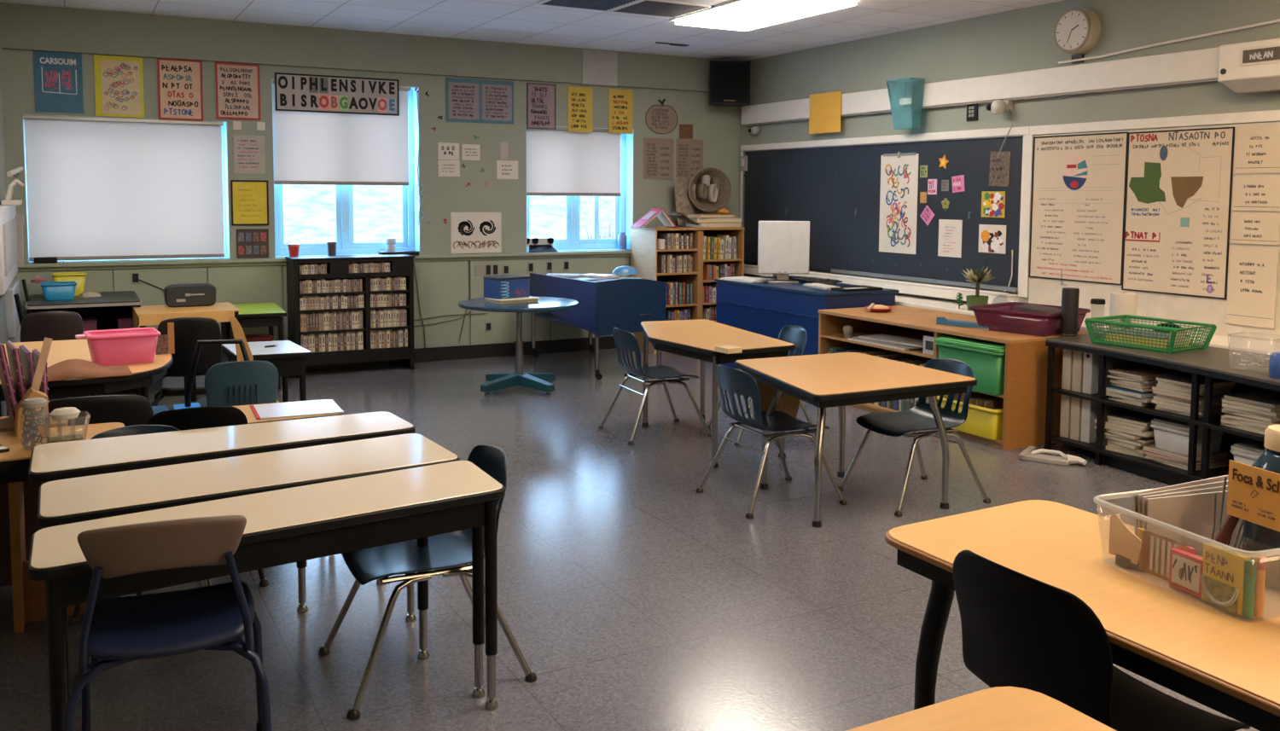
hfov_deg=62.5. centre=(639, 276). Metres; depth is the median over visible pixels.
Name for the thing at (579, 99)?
poster
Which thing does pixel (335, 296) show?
book
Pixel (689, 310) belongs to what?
book
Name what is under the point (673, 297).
book
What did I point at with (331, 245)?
cup
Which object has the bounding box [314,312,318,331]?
book
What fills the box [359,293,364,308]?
book
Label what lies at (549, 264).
socket
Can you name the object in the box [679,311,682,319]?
book
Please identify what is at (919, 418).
chair
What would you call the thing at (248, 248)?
photo
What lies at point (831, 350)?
book
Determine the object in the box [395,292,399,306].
book
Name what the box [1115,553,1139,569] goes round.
tape roll
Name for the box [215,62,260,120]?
poster
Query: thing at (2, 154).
wall
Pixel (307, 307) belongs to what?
book
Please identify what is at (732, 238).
book
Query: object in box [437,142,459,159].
note
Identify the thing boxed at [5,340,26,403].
folder
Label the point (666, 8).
ceiling vent
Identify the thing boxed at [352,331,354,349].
book
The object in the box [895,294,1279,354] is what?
trim
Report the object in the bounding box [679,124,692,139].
cork square
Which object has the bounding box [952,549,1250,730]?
chair
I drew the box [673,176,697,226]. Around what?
board
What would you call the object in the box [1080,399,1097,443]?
binder
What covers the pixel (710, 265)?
book
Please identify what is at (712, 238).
book
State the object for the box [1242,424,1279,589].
water jug
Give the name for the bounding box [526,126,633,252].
window
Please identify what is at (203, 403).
stand
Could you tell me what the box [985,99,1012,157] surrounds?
security camera
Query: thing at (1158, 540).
packet
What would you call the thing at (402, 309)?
book
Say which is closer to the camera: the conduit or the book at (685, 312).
the conduit
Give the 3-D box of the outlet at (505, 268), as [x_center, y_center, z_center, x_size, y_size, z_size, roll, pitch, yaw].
[-1.272,-0.061,10.003,0.075,0.099,0.011,-2,5,-28]
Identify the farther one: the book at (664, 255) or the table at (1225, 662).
the book at (664, 255)
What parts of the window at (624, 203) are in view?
sash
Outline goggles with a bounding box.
[33,256,65,270]
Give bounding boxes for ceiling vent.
[536,0,641,11]
[608,0,713,17]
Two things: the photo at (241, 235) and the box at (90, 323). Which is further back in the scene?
the photo at (241, 235)
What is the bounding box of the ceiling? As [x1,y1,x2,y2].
[0,0,1064,60]
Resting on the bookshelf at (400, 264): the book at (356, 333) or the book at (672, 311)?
the book at (356, 333)
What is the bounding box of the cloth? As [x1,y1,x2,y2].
[78,291,101,297]
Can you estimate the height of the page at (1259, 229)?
0.185 m
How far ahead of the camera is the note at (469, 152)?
9.77 m
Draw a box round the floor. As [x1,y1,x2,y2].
[0,348,1259,730]
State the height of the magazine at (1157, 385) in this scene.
0.018 m
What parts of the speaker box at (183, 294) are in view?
handle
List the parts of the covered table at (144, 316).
leg, leg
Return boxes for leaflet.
[989,151,1011,186]
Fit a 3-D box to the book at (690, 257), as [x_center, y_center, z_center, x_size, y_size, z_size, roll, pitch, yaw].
[0.469,-0.122,10.488,0.021,0.153,0.171,-2,5,-28]
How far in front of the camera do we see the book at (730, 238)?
10.61 m
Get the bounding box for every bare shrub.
[286,236,327,244]
[561,208,614,238]
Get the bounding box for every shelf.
[48,388,135,400]
[96,325,116,330]
[220,353,228,363]
[298,269,409,277]
[299,289,409,296]
[299,304,409,313]
[299,325,409,334]
[312,346,409,354]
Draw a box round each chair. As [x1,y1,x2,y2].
[20,310,95,395]
[48,395,154,426]
[63,515,272,730]
[69,424,211,678]
[135,406,268,595]
[151,317,221,406]
[204,360,278,407]
[244,333,279,389]
[318,444,536,720]
[598,327,711,445]
[695,364,847,518]
[706,325,815,446]
[837,358,990,516]
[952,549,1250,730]
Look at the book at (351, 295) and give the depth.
8.98 m
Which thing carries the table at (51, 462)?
on the floor
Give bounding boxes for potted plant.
[961,264,994,311]
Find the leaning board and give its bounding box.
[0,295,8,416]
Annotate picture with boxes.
[450,212,501,253]
[1062,154,1087,190]
[1201,575,1238,614]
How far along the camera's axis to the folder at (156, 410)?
5.36 m
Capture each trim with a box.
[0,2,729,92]
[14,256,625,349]
[17,250,631,271]
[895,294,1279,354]
[1017,110,1279,297]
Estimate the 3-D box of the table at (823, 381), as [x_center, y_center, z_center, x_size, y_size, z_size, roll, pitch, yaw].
[0.996,0.810,5.342,1.009,0.670,1.042,-2,5,-28]
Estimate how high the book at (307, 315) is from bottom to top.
0.146 m
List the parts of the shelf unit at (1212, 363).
post, post, divider panel, shelf, shelf, rail, post, post, panel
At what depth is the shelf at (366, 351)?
9.06 m
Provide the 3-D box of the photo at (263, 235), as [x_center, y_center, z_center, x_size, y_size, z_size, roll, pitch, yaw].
[-3.199,-0.335,8.952,0.045,0.075,0.001,-2,5,-28]
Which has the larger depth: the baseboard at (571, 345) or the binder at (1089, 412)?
the baseboard at (571, 345)
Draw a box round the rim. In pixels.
[886,79,925,89]
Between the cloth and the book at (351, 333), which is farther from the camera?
the book at (351, 333)
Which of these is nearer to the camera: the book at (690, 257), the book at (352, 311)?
the book at (352, 311)
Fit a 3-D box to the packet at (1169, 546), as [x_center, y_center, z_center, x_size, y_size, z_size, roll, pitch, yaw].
[1.196,0.642,2.377,0.010,0.095,0.090,-1,5,-21]
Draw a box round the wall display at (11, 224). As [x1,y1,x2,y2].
[0,204,23,296]
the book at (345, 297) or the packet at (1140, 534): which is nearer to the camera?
the packet at (1140, 534)
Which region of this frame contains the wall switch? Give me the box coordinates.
[966,104,978,121]
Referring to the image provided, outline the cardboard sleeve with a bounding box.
[13,387,47,436]
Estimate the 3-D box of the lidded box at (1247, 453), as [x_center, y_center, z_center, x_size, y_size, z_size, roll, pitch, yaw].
[3.234,0.970,5.354,0.310,0.202,0.330,-2,5,-23]
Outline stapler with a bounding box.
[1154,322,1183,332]
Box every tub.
[39,281,77,300]
[51,272,87,296]
[75,327,160,366]
[969,302,1091,337]
[1227,345,1269,367]
[1233,450,1257,465]
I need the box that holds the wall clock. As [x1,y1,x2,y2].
[1053,7,1100,63]
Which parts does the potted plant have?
pot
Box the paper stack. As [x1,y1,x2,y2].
[718,276,776,282]
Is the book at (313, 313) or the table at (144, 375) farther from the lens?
the book at (313, 313)
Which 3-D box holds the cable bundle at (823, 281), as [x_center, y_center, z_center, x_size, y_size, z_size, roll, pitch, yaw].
[1.442,0.021,9.174,0.229,0.042,0.800,-2,5,-28]
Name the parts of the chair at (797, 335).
leg, leg, leg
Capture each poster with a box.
[33,50,83,113]
[93,54,144,117]
[157,58,203,121]
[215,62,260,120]
[445,77,513,124]
[526,82,556,129]
[567,86,593,132]
[608,88,633,133]
[878,151,919,254]
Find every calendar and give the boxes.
[643,137,674,179]
[675,139,703,179]
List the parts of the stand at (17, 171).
frame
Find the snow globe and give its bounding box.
[842,325,853,337]
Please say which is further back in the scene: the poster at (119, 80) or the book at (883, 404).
the poster at (119, 80)
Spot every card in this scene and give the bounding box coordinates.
[155,322,174,354]
[919,165,927,177]
[919,192,926,203]
[919,205,934,225]
[927,179,936,194]
[941,180,948,191]
[951,174,965,192]
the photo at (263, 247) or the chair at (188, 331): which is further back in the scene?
the photo at (263, 247)
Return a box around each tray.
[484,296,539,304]
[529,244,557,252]
[743,264,1019,303]
[830,285,882,291]
[936,317,989,330]
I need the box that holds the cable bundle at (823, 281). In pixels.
[772,273,842,285]
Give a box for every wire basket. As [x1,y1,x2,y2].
[688,167,731,212]
[1084,314,1216,354]
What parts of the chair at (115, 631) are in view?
leg, leg, backrest, seat frame, seat, leg, leg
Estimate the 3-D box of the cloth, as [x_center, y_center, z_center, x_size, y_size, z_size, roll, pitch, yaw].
[-4.157,0.134,7.964,0.160,0.040,0.112,-2,5,-28]
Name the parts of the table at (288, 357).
leg, leg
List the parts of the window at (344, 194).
sash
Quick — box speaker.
[1059,287,1079,336]
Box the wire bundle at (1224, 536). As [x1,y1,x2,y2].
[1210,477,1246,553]
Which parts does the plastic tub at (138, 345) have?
handle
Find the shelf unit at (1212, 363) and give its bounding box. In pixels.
[1044,331,1279,485]
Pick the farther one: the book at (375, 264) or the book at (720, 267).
the book at (720, 267)
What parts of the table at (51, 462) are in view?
leg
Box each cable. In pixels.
[137,279,163,290]
[413,261,487,348]
[1003,250,1013,291]
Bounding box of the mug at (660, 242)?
[657,238,665,249]
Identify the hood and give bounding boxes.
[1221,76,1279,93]
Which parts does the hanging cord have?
cord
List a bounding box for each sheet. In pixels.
[236,228,268,258]
[808,91,841,133]
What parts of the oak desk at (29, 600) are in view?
panel, foot panel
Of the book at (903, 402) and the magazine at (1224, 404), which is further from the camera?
the book at (903, 402)
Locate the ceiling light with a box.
[669,0,863,30]
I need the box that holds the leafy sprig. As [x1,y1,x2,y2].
[953,292,965,308]
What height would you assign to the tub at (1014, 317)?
0.159 m
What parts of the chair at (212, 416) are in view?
leg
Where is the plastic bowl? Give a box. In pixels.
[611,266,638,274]
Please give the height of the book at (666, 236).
0.157 m
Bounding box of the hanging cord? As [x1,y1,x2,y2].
[416,92,424,226]
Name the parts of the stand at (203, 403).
seat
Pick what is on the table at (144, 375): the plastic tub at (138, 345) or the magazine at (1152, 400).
the plastic tub at (138, 345)
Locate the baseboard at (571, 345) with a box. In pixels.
[157,336,619,381]
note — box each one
[232,121,241,129]
[256,122,265,130]
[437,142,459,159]
[437,160,459,176]
[461,144,480,160]
[496,160,517,179]
[500,142,507,159]
[1227,459,1279,532]
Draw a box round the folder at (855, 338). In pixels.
[853,337,921,349]
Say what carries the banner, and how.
attached to the wall at (718, 127)
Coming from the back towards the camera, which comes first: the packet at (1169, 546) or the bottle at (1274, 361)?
the bottle at (1274, 361)
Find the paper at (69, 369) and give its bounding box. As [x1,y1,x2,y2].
[46,359,132,381]
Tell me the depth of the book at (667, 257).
10.29 m
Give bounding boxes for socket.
[132,273,138,282]
[486,265,490,274]
[486,323,490,330]
[493,265,497,274]
[504,266,508,273]
[529,263,533,271]
[546,262,552,269]
[564,261,568,269]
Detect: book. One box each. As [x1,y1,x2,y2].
[298,263,302,274]
[298,279,302,293]
[299,296,302,310]
[299,296,305,310]
[299,313,302,331]
[299,334,304,348]
[301,263,308,274]
[302,279,308,293]
[302,280,305,293]
[302,313,306,331]
[303,334,306,349]
[305,296,309,309]
[305,312,309,331]
[305,334,309,350]
[306,312,312,331]
[307,263,311,274]
[307,279,311,293]
[308,296,312,309]
[308,333,312,352]
[309,263,314,273]
[310,279,317,293]
[310,312,315,331]
[311,279,314,293]
[311,333,314,352]
[312,296,315,309]
[313,263,317,273]
[314,295,318,309]
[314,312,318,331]
[314,333,318,352]
[316,279,319,292]
[316,312,320,331]
[317,262,324,273]
[317,264,320,273]
[317,279,322,292]
[317,295,320,309]
[318,333,321,352]
[320,262,326,273]
[320,295,326,309]
[320,296,323,309]
[320,312,323,331]
[321,312,325,331]
[321,332,325,351]
[322,278,325,292]
[323,295,329,308]
[324,311,329,330]
[325,279,328,292]
[325,332,328,351]
[325,332,331,351]
[327,279,331,292]
[328,279,334,292]
[328,311,334,330]
[328,312,331,330]
[329,295,332,308]
[331,278,337,292]
[331,295,335,308]
[331,332,334,351]
[333,294,337,308]
[333,311,336,330]
[334,278,340,292]
[334,332,337,350]
[336,311,339,330]
[337,294,340,308]
[337,332,340,350]
[338,311,343,329]
[338,331,343,350]
[339,278,345,291]
[339,294,343,308]
[340,279,343,291]
[342,311,346,329]
[343,278,348,291]
[343,294,349,308]
[343,295,347,308]
[343,310,349,329]
[343,331,346,350]
[345,331,349,349]
[348,262,351,273]
[348,278,354,291]
[348,279,351,291]
[349,262,354,273]
[349,294,353,308]
[349,310,352,329]
[349,331,353,349]
[350,310,354,329]
[351,278,356,291]
[352,294,355,308]
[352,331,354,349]
[353,294,359,308]
[354,262,356,273]
[354,310,357,328]
[354,331,358,349]
[355,261,362,273]
[355,278,359,291]
[355,331,360,349]
[356,263,359,273]
[356,293,361,308]
[356,310,360,328]
[358,278,362,291]
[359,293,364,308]
[360,309,362,328]
[360,331,363,349]
[362,262,365,273]
[363,261,371,272]
[364,262,367,273]
[368,261,373,272]
[369,278,372,290]
[369,293,372,307]
[370,309,372,327]
[370,330,373,349]
[371,277,378,290]
[372,261,377,272]
[372,278,375,290]
[372,293,375,307]
[372,309,375,327]
[372,330,376,349]
[374,293,380,307]
[375,294,378,307]
[375,308,380,327]
[375,310,378,327]
[375,330,378,348]
[377,262,379,272]
[377,276,381,290]
[378,330,381,348]
[379,261,384,272]
[380,292,383,307]
[380,308,385,327]
[380,309,383,327]
[381,278,383,290]
[381,330,384,348]
[382,277,386,290]
[382,292,389,306]
[383,276,389,290]
[383,293,386,306]
[384,261,389,272]
[384,262,387,272]
[384,329,386,348]
[385,308,388,326]
[386,292,391,306]
[386,329,389,348]
[387,308,390,326]
[388,276,391,290]
[389,308,393,326]
[389,329,393,347]
[390,276,397,290]
[391,277,395,290]
[391,292,394,306]
[392,329,395,347]
[393,292,396,306]
[393,308,395,326]
[393,329,397,347]
[395,276,401,290]
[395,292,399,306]
[395,292,402,306]
[395,308,399,326]
[395,329,400,347]
[398,308,401,326]
[398,308,403,326]
[399,328,402,347]
[401,276,406,290]
[401,277,402,290]
[401,292,406,305]
[401,328,405,346]
[403,308,407,325]
[405,328,407,346]
[630,208,676,228]
[657,254,663,273]
[658,232,670,249]
[663,254,669,273]
[663,254,672,273]
[663,255,665,273]
[663,281,673,304]
[665,284,667,305]
[665,308,676,320]
[665,310,670,320]
[667,280,677,304]
[667,284,670,305]
[669,308,679,320]
[670,232,674,249]
[670,311,674,320]
[671,257,674,273]
[672,255,681,273]
[672,256,679,273]
[672,284,674,304]
[674,232,679,249]
[674,234,675,249]
[675,232,681,249]
[675,254,686,272]
[675,281,685,304]
[675,308,687,319]
[677,232,686,249]
[677,282,681,304]
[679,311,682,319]
[680,232,692,249]
[680,235,683,249]
[680,253,690,272]
[680,307,690,319]
[684,284,688,304]
[685,222,740,227]
[685,283,692,303]
[686,214,735,218]
[686,235,688,249]
[689,217,742,222]
[690,256,692,272]
[702,286,704,302]
[702,305,711,320]
[702,308,709,319]
[703,236,706,259]
[703,263,709,279]
[703,285,708,302]
[704,237,709,259]
[706,236,714,259]
[707,305,714,320]
[708,264,711,279]
[708,285,712,302]
[711,264,715,279]
[711,287,715,302]
[713,238,716,259]
[713,306,716,320]
[714,237,720,259]
[714,264,722,278]
[715,262,727,277]
[715,266,718,279]
[717,234,728,259]
[720,239,723,259]
[721,262,732,277]
[725,262,734,277]
[727,237,731,259]
[727,266,730,277]
[728,236,734,259]
[732,236,736,259]
[829,345,855,353]
[833,347,858,353]
[843,349,870,352]
[855,349,878,353]
[863,350,889,354]
[873,353,902,405]
[878,355,907,406]
[881,401,886,407]
[886,358,913,408]
[889,401,893,409]
[893,400,898,411]
[898,359,926,411]
[901,360,926,411]
[905,361,926,410]
[909,398,914,408]
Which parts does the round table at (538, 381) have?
arm, arm, arm, arm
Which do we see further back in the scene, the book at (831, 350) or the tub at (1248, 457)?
the book at (831, 350)
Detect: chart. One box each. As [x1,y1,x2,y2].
[1028,131,1128,285]
[1121,127,1234,299]
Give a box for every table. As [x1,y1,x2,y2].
[0,339,173,417]
[25,290,141,400]
[27,460,505,730]
[28,412,415,678]
[36,433,459,660]
[132,302,239,363]
[221,340,312,402]
[225,302,286,391]
[232,399,343,424]
[458,296,579,395]
[640,319,795,468]
[734,352,977,528]
[845,686,1116,730]
[884,500,1279,730]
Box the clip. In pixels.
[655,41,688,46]
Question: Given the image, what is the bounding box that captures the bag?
[28,277,45,292]
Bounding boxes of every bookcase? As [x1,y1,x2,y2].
[630,226,744,354]
[818,305,1088,450]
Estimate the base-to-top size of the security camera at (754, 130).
0.087 m
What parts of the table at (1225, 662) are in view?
leg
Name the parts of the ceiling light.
frame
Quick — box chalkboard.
[739,126,1029,303]
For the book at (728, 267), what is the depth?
10.62 m
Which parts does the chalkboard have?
frame, rail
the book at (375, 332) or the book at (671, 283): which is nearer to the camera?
the book at (375, 332)
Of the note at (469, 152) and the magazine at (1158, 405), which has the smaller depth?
the magazine at (1158, 405)
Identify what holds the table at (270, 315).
on the floor
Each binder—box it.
[1059,394,1071,438]
[1061,349,1073,389]
[1070,396,1082,441]
[1071,350,1083,392]
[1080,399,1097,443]
[1082,352,1099,394]
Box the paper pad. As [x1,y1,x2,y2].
[715,344,742,354]
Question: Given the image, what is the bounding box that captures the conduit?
[1058,18,1279,63]
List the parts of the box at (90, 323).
lid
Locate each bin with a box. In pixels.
[886,77,925,108]
[935,335,1005,395]
[936,391,1003,439]
[1095,488,1279,558]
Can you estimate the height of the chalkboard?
1.340 m
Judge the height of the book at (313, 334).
0.159 m
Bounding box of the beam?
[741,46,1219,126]
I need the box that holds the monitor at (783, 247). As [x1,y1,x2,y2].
[756,220,809,283]
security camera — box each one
[748,126,759,134]
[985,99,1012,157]
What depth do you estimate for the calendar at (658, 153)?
10.72 m
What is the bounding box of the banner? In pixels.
[274,72,399,116]
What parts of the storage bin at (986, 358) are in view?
lid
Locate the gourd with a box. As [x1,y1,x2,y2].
[717,206,729,214]
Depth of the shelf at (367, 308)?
9.02 m
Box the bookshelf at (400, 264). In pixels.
[285,254,414,378]
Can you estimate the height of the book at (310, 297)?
0.112 m
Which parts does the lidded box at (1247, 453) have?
lid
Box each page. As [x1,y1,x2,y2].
[1226,247,1278,328]
[1230,213,1279,245]
[1232,177,1279,211]
[1233,126,1279,174]
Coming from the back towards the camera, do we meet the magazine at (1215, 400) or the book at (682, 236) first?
the book at (682, 236)
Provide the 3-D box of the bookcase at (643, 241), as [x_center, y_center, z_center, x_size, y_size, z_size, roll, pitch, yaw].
[0.479,0.115,10.653,1.030,1.225,0.505,-2,5,-28]
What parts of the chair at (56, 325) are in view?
backrest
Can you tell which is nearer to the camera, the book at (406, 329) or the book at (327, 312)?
the book at (327, 312)
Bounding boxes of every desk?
[0,422,125,634]
[529,273,669,380]
[714,276,899,368]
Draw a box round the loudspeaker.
[709,60,750,106]
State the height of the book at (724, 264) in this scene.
0.154 m
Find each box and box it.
[81,317,97,339]
[116,315,133,329]
[163,283,215,307]
[482,274,529,299]
[740,155,747,175]
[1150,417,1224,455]
[1169,547,1203,599]
[1201,541,1250,616]
[1230,440,1265,465]
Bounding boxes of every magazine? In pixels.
[546,273,580,276]
[574,277,603,281]
[577,273,616,277]
[583,276,619,279]
[619,277,640,279]
[668,211,698,225]
[1093,424,1154,439]
[1093,434,1143,449]
[1094,419,1153,432]
[1095,432,1155,447]
[1097,385,1156,398]
[1105,391,1153,403]
[1105,424,1154,437]
[1105,431,1155,443]
[1105,445,1146,458]
[1106,411,1161,426]
[1107,374,1157,383]
[1107,418,1151,429]
[1107,442,1146,454]
[1108,366,1181,378]
[1108,395,1156,407]
[1110,372,1156,381]
[1110,378,1157,385]
[1110,379,1156,389]
[1111,383,1152,392]
[1142,444,1227,459]
[1142,448,1227,462]
[1144,450,1227,465]
[1144,457,1229,471]
[1145,455,1227,469]
[1146,453,1229,467]
[1151,399,1221,410]
[1152,386,1230,396]
[1152,389,1230,401]
[1153,395,1223,407]
[1155,384,1233,395]
[1155,406,1227,418]
[1156,373,1235,388]
[1156,394,1224,404]
[1156,403,1223,415]
[1157,381,1233,391]
[1220,418,1265,430]
[1220,422,1264,435]
[1221,398,1279,412]
[1221,402,1279,416]
[1221,407,1279,422]
[1221,414,1269,429]
[1223,407,1279,419]
[1223,413,1279,425]
[1224,390,1279,408]
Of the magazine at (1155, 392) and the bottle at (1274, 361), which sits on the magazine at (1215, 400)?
the magazine at (1155, 392)
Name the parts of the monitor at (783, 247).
stand arm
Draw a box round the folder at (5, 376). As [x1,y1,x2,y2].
[0,343,17,424]
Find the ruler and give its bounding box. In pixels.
[31,337,52,390]
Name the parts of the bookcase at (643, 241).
panel, shelf, shelf, shelf, panel, shelf, shelf, shelf, panel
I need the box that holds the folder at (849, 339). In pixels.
[847,337,923,350]
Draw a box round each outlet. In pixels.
[130,271,140,284]
[475,264,482,276]
[484,263,499,276]
[484,321,492,331]
[501,264,509,274]
[527,261,534,273]
[546,261,552,271]
[563,260,569,270]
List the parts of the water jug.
lid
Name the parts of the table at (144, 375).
leg, leg, leg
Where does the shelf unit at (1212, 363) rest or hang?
on the floor
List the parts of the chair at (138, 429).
leg, leg, leg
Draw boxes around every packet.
[1136,528,1169,578]
[1140,530,1175,581]
[1146,532,1181,581]
[1152,534,1186,580]
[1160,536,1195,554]
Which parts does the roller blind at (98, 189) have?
head rail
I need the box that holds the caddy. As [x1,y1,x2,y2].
[40,407,90,443]
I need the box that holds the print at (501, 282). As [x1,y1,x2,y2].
[500,281,509,298]
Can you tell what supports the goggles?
on the trim at (274, 261)
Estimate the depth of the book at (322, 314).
8.88 m
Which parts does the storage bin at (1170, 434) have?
lid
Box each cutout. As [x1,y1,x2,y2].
[645,98,678,133]
[938,154,948,168]
[941,197,949,210]
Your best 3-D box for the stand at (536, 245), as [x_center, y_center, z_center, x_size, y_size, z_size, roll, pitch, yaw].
[-0.961,-0.301,10.165,0.320,0.135,0.092,-2,5,-28]
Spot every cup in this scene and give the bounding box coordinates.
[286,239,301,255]
[326,241,336,255]
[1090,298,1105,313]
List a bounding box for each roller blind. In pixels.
[21,114,224,261]
[272,80,410,186]
[526,127,620,196]
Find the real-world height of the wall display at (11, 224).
0.620 m
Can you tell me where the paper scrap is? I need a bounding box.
[1108,513,1141,564]
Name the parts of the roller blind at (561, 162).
head rail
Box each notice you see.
[230,180,268,225]
[232,134,265,174]
[937,219,962,257]
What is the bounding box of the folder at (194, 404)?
[173,402,200,409]
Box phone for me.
[0,444,9,453]
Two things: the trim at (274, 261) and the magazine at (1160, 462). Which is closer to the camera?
the magazine at (1160, 462)
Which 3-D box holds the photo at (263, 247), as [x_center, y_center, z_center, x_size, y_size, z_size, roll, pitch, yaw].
[-3.199,-0.225,8.961,0.045,0.075,0.001,-2,5,-28]
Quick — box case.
[378,250,419,255]
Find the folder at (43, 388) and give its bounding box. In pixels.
[32,348,49,424]
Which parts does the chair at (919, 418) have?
leg, leg, leg, seat frame, leg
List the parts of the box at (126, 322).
lid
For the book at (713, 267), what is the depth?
10.55 m
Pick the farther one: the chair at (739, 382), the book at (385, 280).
the book at (385, 280)
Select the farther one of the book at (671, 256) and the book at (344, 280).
the book at (671, 256)
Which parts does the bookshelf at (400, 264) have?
frame, panel, frame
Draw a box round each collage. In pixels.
[978,224,1006,254]
[981,191,1005,217]
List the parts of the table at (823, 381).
leg, hanging panel, leg, leg, leg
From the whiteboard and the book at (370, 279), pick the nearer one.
the whiteboard
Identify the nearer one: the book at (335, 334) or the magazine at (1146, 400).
the magazine at (1146, 400)
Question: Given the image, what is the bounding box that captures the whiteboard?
[1028,122,1279,343]
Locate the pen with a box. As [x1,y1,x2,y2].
[264,344,277,348]
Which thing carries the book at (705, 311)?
on the bookcase at (643, 241)
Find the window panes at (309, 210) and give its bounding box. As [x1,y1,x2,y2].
[282,184,614,244]
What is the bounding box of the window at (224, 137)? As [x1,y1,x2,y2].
[22,114,230,263]
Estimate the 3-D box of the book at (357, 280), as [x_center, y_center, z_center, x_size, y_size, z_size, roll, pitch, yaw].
[-2.437,0.072,9.058,0.020,0.108,0.131,-2,5,-28]
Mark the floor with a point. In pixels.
(636, 598)
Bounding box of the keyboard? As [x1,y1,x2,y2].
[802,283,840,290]
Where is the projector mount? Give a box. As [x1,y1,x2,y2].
[1217,38,1279,93]
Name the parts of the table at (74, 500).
leg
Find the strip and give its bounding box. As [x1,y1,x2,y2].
[229,315,253,361]
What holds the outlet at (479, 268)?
attached to the wall at (718, 127)
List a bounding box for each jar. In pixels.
[19,397,50,448]
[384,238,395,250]
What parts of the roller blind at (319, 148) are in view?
head rail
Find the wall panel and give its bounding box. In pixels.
[581,48,617,86]
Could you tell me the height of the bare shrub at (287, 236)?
1.693 m
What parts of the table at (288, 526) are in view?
leg, leg, leg, leg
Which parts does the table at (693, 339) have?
leg, leg, leg, leg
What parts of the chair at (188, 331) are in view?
leg, leg, seat, backrest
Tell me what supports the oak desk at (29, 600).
on the floor
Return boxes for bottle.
[617,232,627,249]
[1268,351,1279,379]
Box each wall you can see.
[0,34,6,204]
[1,48,740,349]
[738,0,1279,304]
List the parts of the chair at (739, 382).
leg, leg, seat frame, leg, leg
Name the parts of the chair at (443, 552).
leg, leg, seat frame, leg, leg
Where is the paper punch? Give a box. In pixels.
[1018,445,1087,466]
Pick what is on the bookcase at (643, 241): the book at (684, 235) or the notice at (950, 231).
the book at (684, 235)
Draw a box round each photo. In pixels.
[238,232,244,241]
[238,245,244,255]
[245,232,251,241]
[245,245,251,254]
[253,232,258,241]
[253,245,259,254]
[260,232,266,241]
[261,245,266,254]
[922,335,934,354]
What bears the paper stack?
on the desk at (765, 308)
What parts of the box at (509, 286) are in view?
lid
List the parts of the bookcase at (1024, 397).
panel, shelf, panel, shelf, shelf, panel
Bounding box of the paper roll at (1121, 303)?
[1108,291,1136,331]
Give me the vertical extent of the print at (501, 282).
0.129 m
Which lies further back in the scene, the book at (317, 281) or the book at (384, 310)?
the book at (384, 310)
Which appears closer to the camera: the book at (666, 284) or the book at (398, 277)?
the book at (398, 277)
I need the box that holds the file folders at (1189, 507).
[1132,474,1243,552]
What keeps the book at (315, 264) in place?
on the bookshelf at (400, 264)
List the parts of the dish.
dish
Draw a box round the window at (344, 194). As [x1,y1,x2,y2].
[271,79,419,257]
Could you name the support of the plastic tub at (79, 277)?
on the table at (109, 305)
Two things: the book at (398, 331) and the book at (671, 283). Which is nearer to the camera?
the book at (398, 331)
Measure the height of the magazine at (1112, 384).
0.016 m
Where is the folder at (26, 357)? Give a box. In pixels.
[18,344,35,392]
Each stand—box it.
[1,166,24,205]
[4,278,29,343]
[184,338,250,407]
[526,238,557,252]
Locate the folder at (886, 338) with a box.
[858,333,923,348]
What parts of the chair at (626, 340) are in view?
leg, leg, seat frame, leg, leg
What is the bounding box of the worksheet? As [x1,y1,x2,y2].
[250,399,343,419]
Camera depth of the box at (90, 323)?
7.60 m
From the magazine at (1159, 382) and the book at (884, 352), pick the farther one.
the book at (884, 352)
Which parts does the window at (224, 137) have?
frame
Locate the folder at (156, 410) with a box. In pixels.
[151,405,168,414]
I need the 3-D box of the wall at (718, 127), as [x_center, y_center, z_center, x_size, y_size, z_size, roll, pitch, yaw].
[-1.960,-0.699,9.777,7.300,2.950,0.300,-2,5,-28]
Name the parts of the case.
lid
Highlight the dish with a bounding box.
[864,302,893,313]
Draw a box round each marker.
[1242,558,1256,618]
[1253,555,1266,617]
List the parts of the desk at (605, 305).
leg, leg, leg, leg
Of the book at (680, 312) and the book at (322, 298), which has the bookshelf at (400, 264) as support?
the book at (322, 298)
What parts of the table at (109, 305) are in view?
panel, panel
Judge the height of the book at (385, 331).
0.164 m
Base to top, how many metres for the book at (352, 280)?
0.107 m
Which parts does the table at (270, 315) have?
leg, leg, leg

